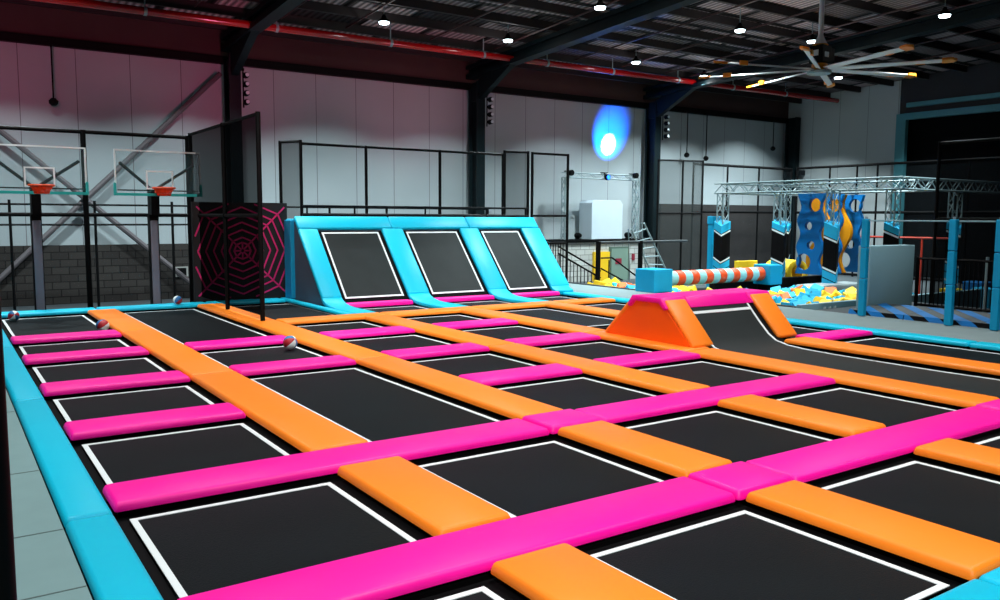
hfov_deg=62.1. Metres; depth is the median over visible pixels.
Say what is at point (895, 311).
pad
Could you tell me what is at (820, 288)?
cube
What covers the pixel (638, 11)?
rafter
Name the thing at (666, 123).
spotlights
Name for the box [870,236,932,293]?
frame
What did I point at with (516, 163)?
fence
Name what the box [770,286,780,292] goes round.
cube
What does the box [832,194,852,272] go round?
board
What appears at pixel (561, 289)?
pad
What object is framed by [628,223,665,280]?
ladder
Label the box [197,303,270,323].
pad
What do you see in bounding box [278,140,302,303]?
fence
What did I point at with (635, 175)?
spotlight
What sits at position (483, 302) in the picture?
trampoline
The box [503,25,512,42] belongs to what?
lamp
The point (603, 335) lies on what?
pad
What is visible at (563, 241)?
railing
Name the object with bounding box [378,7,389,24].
lamp
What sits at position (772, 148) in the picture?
security camera
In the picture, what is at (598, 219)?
box
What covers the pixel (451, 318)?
trampoline
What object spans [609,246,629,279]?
door
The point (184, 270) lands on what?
air vent
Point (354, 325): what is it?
trampoline
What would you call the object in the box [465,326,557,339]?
trampoline
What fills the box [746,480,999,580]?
pad
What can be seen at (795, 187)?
truss
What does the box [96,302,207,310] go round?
pad
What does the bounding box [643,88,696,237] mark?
steel column
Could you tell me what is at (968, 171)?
doorway
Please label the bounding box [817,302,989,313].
platform
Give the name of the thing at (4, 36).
trim
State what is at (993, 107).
trim
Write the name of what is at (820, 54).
ceiling fan
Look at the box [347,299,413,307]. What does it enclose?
pad
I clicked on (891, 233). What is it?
pillar
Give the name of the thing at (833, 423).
pad
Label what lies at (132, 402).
trampoline
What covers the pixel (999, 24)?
pipe
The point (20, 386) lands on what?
pad
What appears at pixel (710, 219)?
column
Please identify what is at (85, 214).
fence
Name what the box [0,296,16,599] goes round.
pole
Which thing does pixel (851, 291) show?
cube
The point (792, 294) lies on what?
cube
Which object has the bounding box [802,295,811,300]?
cube
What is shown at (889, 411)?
trampoline
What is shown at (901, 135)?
door frame
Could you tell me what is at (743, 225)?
wall
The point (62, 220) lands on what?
brace
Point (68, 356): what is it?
pad
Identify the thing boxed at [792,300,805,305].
cube
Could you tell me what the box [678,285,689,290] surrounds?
cube
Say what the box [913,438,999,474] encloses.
pad
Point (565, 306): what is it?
pad
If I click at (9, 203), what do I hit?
handrail
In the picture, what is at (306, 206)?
handrail
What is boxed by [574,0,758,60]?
pipe
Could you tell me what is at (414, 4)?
beam
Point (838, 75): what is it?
lamp
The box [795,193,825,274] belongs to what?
board
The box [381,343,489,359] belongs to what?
pad
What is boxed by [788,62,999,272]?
wall
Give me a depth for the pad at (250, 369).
10.12 m
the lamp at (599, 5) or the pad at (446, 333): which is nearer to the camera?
the pad at (446, 333)
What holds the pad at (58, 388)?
on the steel frame at (910, 455)
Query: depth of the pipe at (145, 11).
24.25 m
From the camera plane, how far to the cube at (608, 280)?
24.89 m
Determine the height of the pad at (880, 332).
0.067 m
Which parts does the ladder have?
leg, leg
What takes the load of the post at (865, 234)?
on the floor at (918, 327)
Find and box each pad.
[1,307,96,317]
[2,329,12,346]
[3,346,43,404]
[10,330,121,344]
[14,399,112,527]
[22,346,148,364]
[39,370,189,396]
[63,402,245,440]
[65,514,163,599]
[87,309,152,332]
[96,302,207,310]
[103,418,548,512]
[121,329,232,379]
[177,476,734,599]
[184,335,285,350]
[191,371,367,452]
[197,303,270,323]
[205,298,285,303]
[229,355,355,375]
[245,319,388,360]
[276,312,386,324]
[280,297,352,314]
[319,326,414,338]
[322,297,373,313]
[337,456,509,536]
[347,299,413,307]
[356,356,562,418]
[365,315,513,346]
[380,306,479,316]
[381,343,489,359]
[408,293,465,307]
[432,318,517,328]
[435,295,494,301]
[458,363,582,385]
[461,308,604,332]
[471,301,561,309]
[488,288,547,302]
[489,343,709,393]
[491,543,674,599]
[505,332,600,346]
[512,291,559,296]
[522,409,600,433]
[546,303,619,316]
[550,285,572,294]
[554,297,615,303]
[558,420,731,476]
[563,292,629,302]
[575,373,835,423]
[587,331,707,351]
[593,349,700,367]
[688,348,998,407]
[688,461,791,500]
[717,394,885,436]
[746,406,999,482]
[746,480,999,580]
[784,337,999,375]
[786,318,976,346]
[795,329,872,339]
[848,303,937,319]
[903,308,989,327]
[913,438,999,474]
[930,579,999,599]
[969,342,999,350]
[976,399,999,410]
[979,567,999,586]
[980,321,999,329]
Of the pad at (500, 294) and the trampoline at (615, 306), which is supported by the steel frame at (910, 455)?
the trampoline at (615, 306)
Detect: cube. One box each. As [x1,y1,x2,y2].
[593,280,605,285]
[602,278,611,283]
[616,282,626,286]
[625,284,634,288]
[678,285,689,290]
[689,285,696,290]
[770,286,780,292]
[772,295,779,303]
[781,288,790,292]
[781,302,791,305]
[782,292,790,298]
[789,291,795,297]
[792,288,804,295]
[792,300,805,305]
[800,285,811,292]
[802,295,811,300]
[810,283,823,290]
[812,290,820,295]
[813,296,825,301]
[819,299,832,302]
[824,287,836,293]
[832,290,841,296]
[843,290,853,295]
[845,286,856,291]
[845,293,855,298]
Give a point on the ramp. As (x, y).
(351, 258)
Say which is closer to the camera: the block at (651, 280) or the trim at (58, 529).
the trim at (58, 529)
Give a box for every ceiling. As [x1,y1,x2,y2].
[96,0,999,92]
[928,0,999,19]
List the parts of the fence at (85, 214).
rail, rail, post, rail, rail, post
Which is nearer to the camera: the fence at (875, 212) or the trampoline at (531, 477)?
the trampoline at (531, 477)
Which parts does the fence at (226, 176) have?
post, rail, rail, post, rail, rail, post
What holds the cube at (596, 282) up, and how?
on the filling
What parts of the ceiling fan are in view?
blade, blade, blade, blade, down rod, motor, blade, blade, blade, blade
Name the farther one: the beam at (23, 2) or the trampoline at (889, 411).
the beam at (23, 2)
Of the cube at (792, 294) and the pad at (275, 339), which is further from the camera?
the cube at (792, 294)
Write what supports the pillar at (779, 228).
on the pit
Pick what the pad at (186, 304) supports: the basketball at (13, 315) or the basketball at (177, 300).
the basketball at (177, 300)
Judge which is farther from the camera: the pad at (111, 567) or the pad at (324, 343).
the pad at (324, 343)
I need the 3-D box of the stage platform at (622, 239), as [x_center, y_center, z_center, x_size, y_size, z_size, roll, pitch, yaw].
[3.815,-2.297,32.000,5.580,0.108,1.080,-4,7,-34]
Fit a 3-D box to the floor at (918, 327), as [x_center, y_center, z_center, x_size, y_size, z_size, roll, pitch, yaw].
[5.641,0.537,16.138,1.741,0.573,23.760,-4,7,-34]
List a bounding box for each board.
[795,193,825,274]
[806,194,829,267]
[827,194,844,273]
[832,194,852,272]
[844,195,864,271]
[856,245,914,307]
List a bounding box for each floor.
[1,274,929,598]
[6,390,91,599]
[562,283,999,350]
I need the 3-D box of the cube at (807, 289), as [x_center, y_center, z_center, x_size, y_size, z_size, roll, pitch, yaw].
[7.734,-0.151,21.056,0.376,0.446,0.394,-4,7,-38]
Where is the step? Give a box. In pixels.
[796,281,856,290]
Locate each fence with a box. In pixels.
[0,125,193,306]
[188,111,264,320]
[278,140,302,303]
[302,142,503,214]
[503,150,529,214]
[530,152,568,280]
[655,159,703,270]
[703,163,791,259]
[793,160,936,280]
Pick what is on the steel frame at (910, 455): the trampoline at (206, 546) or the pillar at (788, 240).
the trampoline at (206, 546)
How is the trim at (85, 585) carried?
on the floor at (45, 563)
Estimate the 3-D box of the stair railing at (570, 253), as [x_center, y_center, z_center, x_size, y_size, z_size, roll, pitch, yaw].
[2.506,-0.952,26.089,1.731,1.522,0.058,-4,7,-34]
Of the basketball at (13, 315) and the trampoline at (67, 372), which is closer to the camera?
the trampoline at (67, 372)
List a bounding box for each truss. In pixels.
[561,172,640,239]
[714,176,909,193]
[722,184,821,195]
[759,179,932,194]
[895,177,935,191]
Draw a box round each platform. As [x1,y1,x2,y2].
[545,238,655,242]
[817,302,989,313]
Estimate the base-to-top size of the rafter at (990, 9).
2.322 m
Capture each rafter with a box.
[221,0,304,51]
[466,0,700,79]
[643,0,999,99]
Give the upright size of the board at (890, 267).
1.375 m
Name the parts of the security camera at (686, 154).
drop rod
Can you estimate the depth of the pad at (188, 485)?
6.04 m
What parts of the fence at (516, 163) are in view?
post, rail, post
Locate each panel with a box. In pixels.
[191,202,288,303]
[592,252,609,280]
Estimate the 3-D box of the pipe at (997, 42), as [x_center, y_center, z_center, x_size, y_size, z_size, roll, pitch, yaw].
[18.396,-8.307,24.173,0.054,1.384,24.195,-4,7,-34]
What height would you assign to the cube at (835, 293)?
0.408 m
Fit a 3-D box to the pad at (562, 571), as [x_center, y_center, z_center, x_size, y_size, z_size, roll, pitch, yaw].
[0.568,1.452,3.895,0.514,0.074,1.474,-4,7,-34]
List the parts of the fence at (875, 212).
post, rail, post, rail, post, rail, rail, post, rail, rail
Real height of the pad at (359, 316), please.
0.067 m
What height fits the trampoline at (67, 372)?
0.034 m
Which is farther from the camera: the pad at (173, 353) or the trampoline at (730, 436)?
the pad at (173, 353)
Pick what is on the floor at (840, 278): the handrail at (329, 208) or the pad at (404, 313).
the handrail at (329, 208)
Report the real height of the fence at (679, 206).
4.650 m
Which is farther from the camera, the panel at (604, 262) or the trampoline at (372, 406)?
the panel at (604, 262)
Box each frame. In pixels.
[2,296,999,599]
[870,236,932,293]
[891,114,908,244]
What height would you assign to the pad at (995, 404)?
0.077 m
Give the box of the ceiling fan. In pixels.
[698,0,956,87]
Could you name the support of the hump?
on the floor at (840, 278)
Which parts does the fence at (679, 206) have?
post, rail, rail, post, post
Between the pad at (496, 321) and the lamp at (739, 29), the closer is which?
the pad at (496, 321)
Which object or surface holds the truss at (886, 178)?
on the pillar at (721, 246)
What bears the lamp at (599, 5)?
hanging from the ceiling at (836, 11)
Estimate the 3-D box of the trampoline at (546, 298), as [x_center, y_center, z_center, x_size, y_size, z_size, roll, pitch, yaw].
[1.281,0.022,18.979,1.492,0.034,1.503,-4,7,-34]
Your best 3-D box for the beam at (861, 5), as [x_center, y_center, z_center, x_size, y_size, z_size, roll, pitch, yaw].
[2.883,-7.775,18.339,40.464,0.229,0.108,-4,7,-34]
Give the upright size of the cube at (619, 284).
0.366 m
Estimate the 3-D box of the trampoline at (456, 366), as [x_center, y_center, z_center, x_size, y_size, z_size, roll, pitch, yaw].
[-0.319,0.855,10.571,1.624,0.034,1.674,-4,7,-34]
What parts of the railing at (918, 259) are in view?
post, rail, rail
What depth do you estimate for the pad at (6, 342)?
11.82 m
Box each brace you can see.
[0,72,221,281]
[0,129,188,283]
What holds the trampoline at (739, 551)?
on the steel frame at (910, 455)
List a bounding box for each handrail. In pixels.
[0,199,187,310]
[302,205,528,216]
[303,207,488,217]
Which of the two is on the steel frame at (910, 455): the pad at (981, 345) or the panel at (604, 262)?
the pad at (981, 345)
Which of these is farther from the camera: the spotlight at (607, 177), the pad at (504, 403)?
the spotlight at (607, 177)
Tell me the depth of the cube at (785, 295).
19.46 m
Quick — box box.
[579,200,622,238]
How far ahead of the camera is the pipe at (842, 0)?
24.72 m
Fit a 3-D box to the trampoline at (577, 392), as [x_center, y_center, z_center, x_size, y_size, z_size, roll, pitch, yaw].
[0.817,1.028,8.903,1.624,0.034,1.692,-4,7,-34]
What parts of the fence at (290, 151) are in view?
post, rail, post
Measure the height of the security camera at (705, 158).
2.016 m
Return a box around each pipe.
[29,0,838,102]
[345,0,394,28]
[429,0,515,39]
[494,0,618,48]
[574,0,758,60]
[622,0,848,66]
[666,0,937,73]
[690,0,988,76]
[744,24,999,84]
[782,42,999,89]
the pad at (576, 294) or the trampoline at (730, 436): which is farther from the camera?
the pad at (576, 294)
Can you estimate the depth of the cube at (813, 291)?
20.70 m
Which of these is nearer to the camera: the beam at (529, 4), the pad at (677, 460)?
the pad at (677, 460)
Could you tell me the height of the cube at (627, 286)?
0.418 m
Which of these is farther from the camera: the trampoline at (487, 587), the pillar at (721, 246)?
the pillar at (721, 246)
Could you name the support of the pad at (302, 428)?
on the steel frame at (910, 455)
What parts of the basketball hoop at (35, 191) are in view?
post, board frame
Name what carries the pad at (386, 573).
on the steel frame at (910, 455)
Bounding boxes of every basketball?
[8,311,19,320]
[96,319,108,329]
[173,296,181,304]
[283,335,296,349]
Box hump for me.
[605,288,796,347]
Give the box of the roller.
[672,267,765,285]
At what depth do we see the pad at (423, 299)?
17.58 m
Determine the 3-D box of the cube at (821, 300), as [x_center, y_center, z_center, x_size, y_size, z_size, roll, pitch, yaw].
[7.152,0.177,18.221,0.377,0.395,0.306,-4,7,-39]
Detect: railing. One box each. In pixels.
[548,241,563,271]
[559,246,600,282]
[595,240,687,280]
[914,257,993,311]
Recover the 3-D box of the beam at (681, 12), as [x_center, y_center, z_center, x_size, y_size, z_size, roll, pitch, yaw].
[1.226,-7.865,20.787,40.464,0.229,0.108,-4,7,-34]
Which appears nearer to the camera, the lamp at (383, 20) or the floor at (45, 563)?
the floor at (45, 563)
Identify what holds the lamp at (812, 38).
hanging from the ceiling at (836, 11)
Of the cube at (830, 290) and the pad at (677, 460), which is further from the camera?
the cube at (830, 290)
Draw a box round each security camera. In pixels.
[48,42,58,105]
[684,111,689,157]
[703,113,708,160]
[770,120,775,150]
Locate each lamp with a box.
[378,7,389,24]
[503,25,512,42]
[594,0,606,9]
[631,49,640,63]
[734,7,745,32]
[806,23,816,43]
[834,73,842,78]
[938,0,951,17]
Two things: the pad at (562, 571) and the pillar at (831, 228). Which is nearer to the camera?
the pad at (562, 571)
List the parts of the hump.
panel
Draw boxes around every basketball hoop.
[0,144,88,309]
[113,149,196,303]
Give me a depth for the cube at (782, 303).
17.83 m
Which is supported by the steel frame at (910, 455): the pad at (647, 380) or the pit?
the pad at (647, 380)
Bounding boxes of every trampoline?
[2,315,122,344]
[13,339,136,363]
[26,357,173,394]
[45,384,224,435]
[72,421,301,502]
[115,477,430,599]
[124,309,271,343]
[201,345,327,367]
[235,304,335,319]
[251,367,505,441]
[297,322,383,332]
[345,335,451,352]
[365,306,427,312]
[401,575,527,599]
[408,315,480,323]
[413,353,537,375]
[414,438,669,517]
[454,301,508,305]
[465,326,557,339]
[497,376,658,409]
[503,309,613,328]
[534,297,575,300]
[541,342,651,359]
[579,504,961,599]
[586,303,823,337]
[622,409,835,462]
[636,361,777,386]
[690,303,999,398]
[770,387,955,426]
[809,457,999,542]
[845,338,999,363]
[963,430,999,448]
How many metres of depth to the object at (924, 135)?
33.95 m
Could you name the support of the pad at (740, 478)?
on the steel frame at (910, 455)
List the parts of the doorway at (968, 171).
post, rail, rail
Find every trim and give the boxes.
[0,31,788,123]
[14,529,62,537]
[21,585,85,599]
[786,170,804,175]
[904,92,999,119]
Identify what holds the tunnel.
on the pit
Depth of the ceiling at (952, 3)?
23.09 m
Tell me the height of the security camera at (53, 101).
1.620 m
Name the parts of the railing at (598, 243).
post, sloping handrail, post, rail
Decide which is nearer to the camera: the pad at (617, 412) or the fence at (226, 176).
the pad at (617, 412)
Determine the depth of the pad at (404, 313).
15.92 m
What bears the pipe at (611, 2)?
attached to the ceiling at (836, 11)
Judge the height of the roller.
0.378 m
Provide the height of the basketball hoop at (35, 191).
3.705 m
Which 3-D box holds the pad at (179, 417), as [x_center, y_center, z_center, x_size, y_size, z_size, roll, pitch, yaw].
[-3.084,1.079,7.478,1.454,0.067,0.506,-4,7,-34]
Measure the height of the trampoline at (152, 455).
0.034 m
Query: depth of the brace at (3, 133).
22.25 m
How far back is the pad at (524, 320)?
14.40 m
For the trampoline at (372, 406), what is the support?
on the steel frame at (910, 455)
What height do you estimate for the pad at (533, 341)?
0.067 m
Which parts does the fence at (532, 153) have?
post, rail, rail, rail, post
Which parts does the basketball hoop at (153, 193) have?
board frame, post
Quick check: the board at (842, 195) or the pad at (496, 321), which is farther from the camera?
the board at (842, 195)
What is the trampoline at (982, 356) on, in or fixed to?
on the steel frame at (910, 455)
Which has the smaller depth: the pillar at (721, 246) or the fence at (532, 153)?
the fence at (532, 153)
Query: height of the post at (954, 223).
1.856 m
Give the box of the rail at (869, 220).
[869,220,995,221]
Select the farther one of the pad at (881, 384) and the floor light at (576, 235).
the floor light at (576, 235)
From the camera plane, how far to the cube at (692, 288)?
22.59 m
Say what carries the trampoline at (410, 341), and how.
on the steel frame at (910, 455)
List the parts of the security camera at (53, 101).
drop rod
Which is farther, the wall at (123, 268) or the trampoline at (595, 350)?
the wall at (123, 268)
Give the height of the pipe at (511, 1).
1.384 m
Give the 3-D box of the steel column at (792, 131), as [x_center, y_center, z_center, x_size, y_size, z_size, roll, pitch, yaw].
[13.516,-4.913,38.681,0.331,7.008,0.567,-4,7,-34]
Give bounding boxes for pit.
[568,275,928,309]
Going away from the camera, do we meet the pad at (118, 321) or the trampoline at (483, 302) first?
the pad at (118, 321)
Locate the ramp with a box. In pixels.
[284,216,568,308]
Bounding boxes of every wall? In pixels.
[0,2,788,245]
[0,244,189,306]
[546,241,655,281]
[701,204,781,269]
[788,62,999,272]
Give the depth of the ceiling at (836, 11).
25.30 m
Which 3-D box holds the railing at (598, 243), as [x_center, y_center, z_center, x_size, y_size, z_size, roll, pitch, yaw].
[4.635,-1.091,26.869,3.960,1.666,0.108,-4,7,-34]
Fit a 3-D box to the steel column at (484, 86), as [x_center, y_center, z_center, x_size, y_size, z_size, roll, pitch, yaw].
[-0.284,-4.079,28.210,0.331,7.296,2.475,-4,7,-34]
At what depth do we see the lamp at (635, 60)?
27.95 m
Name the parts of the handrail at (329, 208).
rail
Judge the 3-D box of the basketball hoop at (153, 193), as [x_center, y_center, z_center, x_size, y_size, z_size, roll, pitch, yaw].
[-6.995,-1.201,17.144,1.373,3.705,1.128,1,6,5]
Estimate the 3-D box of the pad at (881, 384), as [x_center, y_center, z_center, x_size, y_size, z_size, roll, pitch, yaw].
[3.820,0.872,9.889,0.520,0.067,3.823,-4,7,-34]
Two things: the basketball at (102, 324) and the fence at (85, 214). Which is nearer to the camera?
the basketball at (102, 324)
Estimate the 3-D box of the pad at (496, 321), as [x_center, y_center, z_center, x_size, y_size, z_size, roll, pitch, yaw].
[-0.425,0.408,14.313,1.485,0.067,0.506,-4,7,-34]
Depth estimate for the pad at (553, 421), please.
7.42 m
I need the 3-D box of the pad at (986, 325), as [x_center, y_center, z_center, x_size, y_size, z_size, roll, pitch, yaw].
[9.149,0.489,13.714,1.264,0.219,1.789,-4,7,-34]
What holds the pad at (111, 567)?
on the steel frame at (910, 455)
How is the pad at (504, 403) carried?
on the steel frame at (910, 455)
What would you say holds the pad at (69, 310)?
on the steel frame at (910, 455)
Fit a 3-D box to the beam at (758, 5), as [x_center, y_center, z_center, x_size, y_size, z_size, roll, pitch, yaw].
[2.055,-7.820,19.563,40.464,0.229,0.108,-4,7,-34]
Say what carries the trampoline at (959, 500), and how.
on the steel frame at (910, 455)
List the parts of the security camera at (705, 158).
drop rod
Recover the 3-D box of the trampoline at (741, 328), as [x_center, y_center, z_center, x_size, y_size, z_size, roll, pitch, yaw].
[4.467,0.547,10.760,1.780,0.686,4.381,-4,7,-34]
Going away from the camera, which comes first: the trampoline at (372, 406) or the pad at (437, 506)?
the pad at (437, 506)
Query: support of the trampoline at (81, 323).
on the steel frame at (910, 455)
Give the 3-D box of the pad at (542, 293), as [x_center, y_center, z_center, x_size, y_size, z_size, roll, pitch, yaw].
[0.810,-0.135,19.663,1.332,0.094,0.308,-4,7,-34]
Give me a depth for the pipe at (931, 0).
25.50 m
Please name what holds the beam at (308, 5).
attached to the ceiling at (836, 11)
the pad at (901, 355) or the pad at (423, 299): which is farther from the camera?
the pad at (423, 299)
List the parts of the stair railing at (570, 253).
rail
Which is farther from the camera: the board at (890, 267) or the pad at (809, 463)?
the board at (890, 267)
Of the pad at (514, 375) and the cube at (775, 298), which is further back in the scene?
the cube at (775, 298)
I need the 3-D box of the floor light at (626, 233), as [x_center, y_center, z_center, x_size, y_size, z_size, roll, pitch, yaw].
[5.029,-2.532,32.596,0.216,0.252,0.234,-4,7,-34]
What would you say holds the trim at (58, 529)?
on the floor at (45, 563)
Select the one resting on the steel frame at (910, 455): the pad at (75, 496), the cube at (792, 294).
the pad at (75, 496)
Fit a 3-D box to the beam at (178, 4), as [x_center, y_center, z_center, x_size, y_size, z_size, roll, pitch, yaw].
[-2.087,-8.045,25.681,40.464,0.229,0.108,-4,7,-34]
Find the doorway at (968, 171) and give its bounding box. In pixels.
[930,137,999,308]
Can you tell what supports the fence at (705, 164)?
on the floor at (840, 278)
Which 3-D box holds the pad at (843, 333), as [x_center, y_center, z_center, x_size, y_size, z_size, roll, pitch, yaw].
[5.298,0.553,13.152,1.415,0.067,0.448,-4,7,-34]
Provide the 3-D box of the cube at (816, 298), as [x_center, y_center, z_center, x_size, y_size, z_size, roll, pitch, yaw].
[7.177,0.077,18.704,0.288,0.334,0.296,1,6,12]
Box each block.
[635,268,672,292]
[753,264,781,290]
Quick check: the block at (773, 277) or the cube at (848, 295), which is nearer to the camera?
the cube at (848, 295)
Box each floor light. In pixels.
[574,233,581,238]
[624,232,631,238]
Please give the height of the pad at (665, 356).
0.067 m
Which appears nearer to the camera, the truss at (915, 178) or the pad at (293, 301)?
the pad at (293, 301)
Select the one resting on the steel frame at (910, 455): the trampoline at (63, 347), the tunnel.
the trampoline at (63, 347)
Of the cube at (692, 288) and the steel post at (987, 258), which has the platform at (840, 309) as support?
the steel post at (987, 258)
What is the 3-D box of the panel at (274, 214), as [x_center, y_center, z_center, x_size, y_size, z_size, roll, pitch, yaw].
[-5.590,-0.763,17.996,2.034,2.678,0.104,-4,7,-34]
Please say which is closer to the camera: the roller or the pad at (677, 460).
the pad at (677, 460)
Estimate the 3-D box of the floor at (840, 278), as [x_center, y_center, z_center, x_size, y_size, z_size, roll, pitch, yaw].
[8.729,1.249,12.960,50.400,0.180,40.140,-4,7,-34]
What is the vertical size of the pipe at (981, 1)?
1.384 m
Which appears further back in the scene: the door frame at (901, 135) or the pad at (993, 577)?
the door frame at (901, 135)
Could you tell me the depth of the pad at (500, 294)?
18.70 m
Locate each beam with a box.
[0,0,801,103]
[118,0,830,96]
[242,0,860,92]
[363,0,893,85]
[482,0,928,79]
[597,0,966,71]
[710,0,999,63]
[825,0,999,42]
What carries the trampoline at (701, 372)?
on the steel frame at (910, 455)
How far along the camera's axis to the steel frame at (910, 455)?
8.47 m
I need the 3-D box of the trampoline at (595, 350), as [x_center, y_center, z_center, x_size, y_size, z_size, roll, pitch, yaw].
[1.358,0.750,11.702,1.649,0.034,1.674,-4,7,-34]
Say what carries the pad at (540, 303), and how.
on the steel frame at (910, 455)
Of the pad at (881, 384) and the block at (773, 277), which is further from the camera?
the block at (773, 277)
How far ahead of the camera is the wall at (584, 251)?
31.15 m
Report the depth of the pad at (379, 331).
13.03 m
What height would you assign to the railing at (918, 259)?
1.123 m
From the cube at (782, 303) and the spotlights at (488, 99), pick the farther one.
the spotlights at (488, 99)
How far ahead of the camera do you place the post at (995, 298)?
13.58 m
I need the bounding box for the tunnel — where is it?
[734,259,807,276]
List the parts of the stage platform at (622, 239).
edge trim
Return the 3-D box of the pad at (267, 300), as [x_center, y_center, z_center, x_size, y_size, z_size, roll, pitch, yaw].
[-5.421,0.041,17.733,1.591,0.067,0.484,-4,7,-34]
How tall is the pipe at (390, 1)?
1.384 m
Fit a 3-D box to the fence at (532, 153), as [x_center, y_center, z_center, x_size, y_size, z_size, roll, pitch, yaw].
[1.445,-2.127,24.152,1.375,4.236,0.079,-4,7,-34]
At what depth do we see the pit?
22.50 m
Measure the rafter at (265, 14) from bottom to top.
2.322 m
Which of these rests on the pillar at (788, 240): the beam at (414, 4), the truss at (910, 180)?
the truss at (910, 180)
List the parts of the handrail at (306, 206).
rail, rail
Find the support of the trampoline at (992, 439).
on the steel frame at (910, 455)
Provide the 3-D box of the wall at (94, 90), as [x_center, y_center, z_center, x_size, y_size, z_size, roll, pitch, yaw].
[-4.729,-4.287,27.078,44.460,7.890,0.306,-4,7,-34]
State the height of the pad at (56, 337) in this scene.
0.067 m
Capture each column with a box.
[223,30,258,121]
[468,64,514,213]
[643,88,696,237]
[706,216,720,287]
[782,117,800,259]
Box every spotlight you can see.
[564,170,573,175]
[600,172,610,179]
[632,173,638,177]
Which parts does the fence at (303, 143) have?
rail, rail, post, rail, post, rail, rail, post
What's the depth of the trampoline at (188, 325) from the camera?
14.39 m
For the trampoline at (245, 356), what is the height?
0.034 m
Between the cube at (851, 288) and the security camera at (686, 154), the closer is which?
the cube at (851, 288)
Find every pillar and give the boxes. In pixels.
[713,194,730,268]
[771,192,787,276]
[780,195,791,258]
[822,191,840,283]
[883,189,901,244]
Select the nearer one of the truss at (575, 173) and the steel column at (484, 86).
the steel column at (484, 86)
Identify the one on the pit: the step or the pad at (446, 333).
the step
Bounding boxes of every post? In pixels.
[858,217,870,315]
[944,217,958,325]
[983,257,988,312]
[989,220,999,330]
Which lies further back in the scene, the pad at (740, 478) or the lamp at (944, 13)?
the lamp at (944, 13)
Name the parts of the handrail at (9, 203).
post, rail, rail, post, post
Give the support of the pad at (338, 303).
attached to the ramp
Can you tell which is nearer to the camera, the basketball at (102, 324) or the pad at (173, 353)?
the pad at (173, 353)
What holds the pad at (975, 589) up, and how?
on the steel frame at (910, 455)
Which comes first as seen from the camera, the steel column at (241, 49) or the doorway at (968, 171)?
the doorway at (968, 171)
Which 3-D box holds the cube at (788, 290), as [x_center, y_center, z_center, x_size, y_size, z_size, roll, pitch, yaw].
[7.279,-0.157,21.136,0.238,0.313,0.301,4,7,30]
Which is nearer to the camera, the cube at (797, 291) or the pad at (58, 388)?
the pad at (58, 388)
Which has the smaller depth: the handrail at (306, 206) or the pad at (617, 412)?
the pad at (617, 412)
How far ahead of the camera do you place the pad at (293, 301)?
16.72 m
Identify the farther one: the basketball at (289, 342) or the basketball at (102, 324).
the basketball at (102, 324)
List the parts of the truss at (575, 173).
leg, leg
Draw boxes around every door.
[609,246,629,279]
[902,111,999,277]
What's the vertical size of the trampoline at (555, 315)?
0.034 m
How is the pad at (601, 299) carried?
on the steel frame at (910, 455)
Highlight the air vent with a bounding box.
[176,266,187,276]
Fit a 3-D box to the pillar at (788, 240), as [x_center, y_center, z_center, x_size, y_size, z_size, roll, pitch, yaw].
[9.420,-1.909,27.596,0.374,3.197,0.378,4,7,31]
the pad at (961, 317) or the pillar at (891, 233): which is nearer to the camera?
the pad at (961, 317)
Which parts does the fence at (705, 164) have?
rail, rail, post, rail, rail, post, rail, rail, post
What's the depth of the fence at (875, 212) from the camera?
33.68 m
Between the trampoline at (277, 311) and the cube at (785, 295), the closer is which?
the trampoline at (277, 311)
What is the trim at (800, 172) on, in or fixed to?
attached to the wall at (860, 128)
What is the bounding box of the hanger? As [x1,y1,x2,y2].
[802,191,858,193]
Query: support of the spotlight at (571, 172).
attached to the truss at (575, 173)
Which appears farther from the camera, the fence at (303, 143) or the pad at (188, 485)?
the fence at (303, 143)
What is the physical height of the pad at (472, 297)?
0.094 m
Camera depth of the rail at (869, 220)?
14.54 m
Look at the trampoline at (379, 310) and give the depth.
17.10 m
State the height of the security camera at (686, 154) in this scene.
1.926 m
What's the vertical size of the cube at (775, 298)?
0.365 m

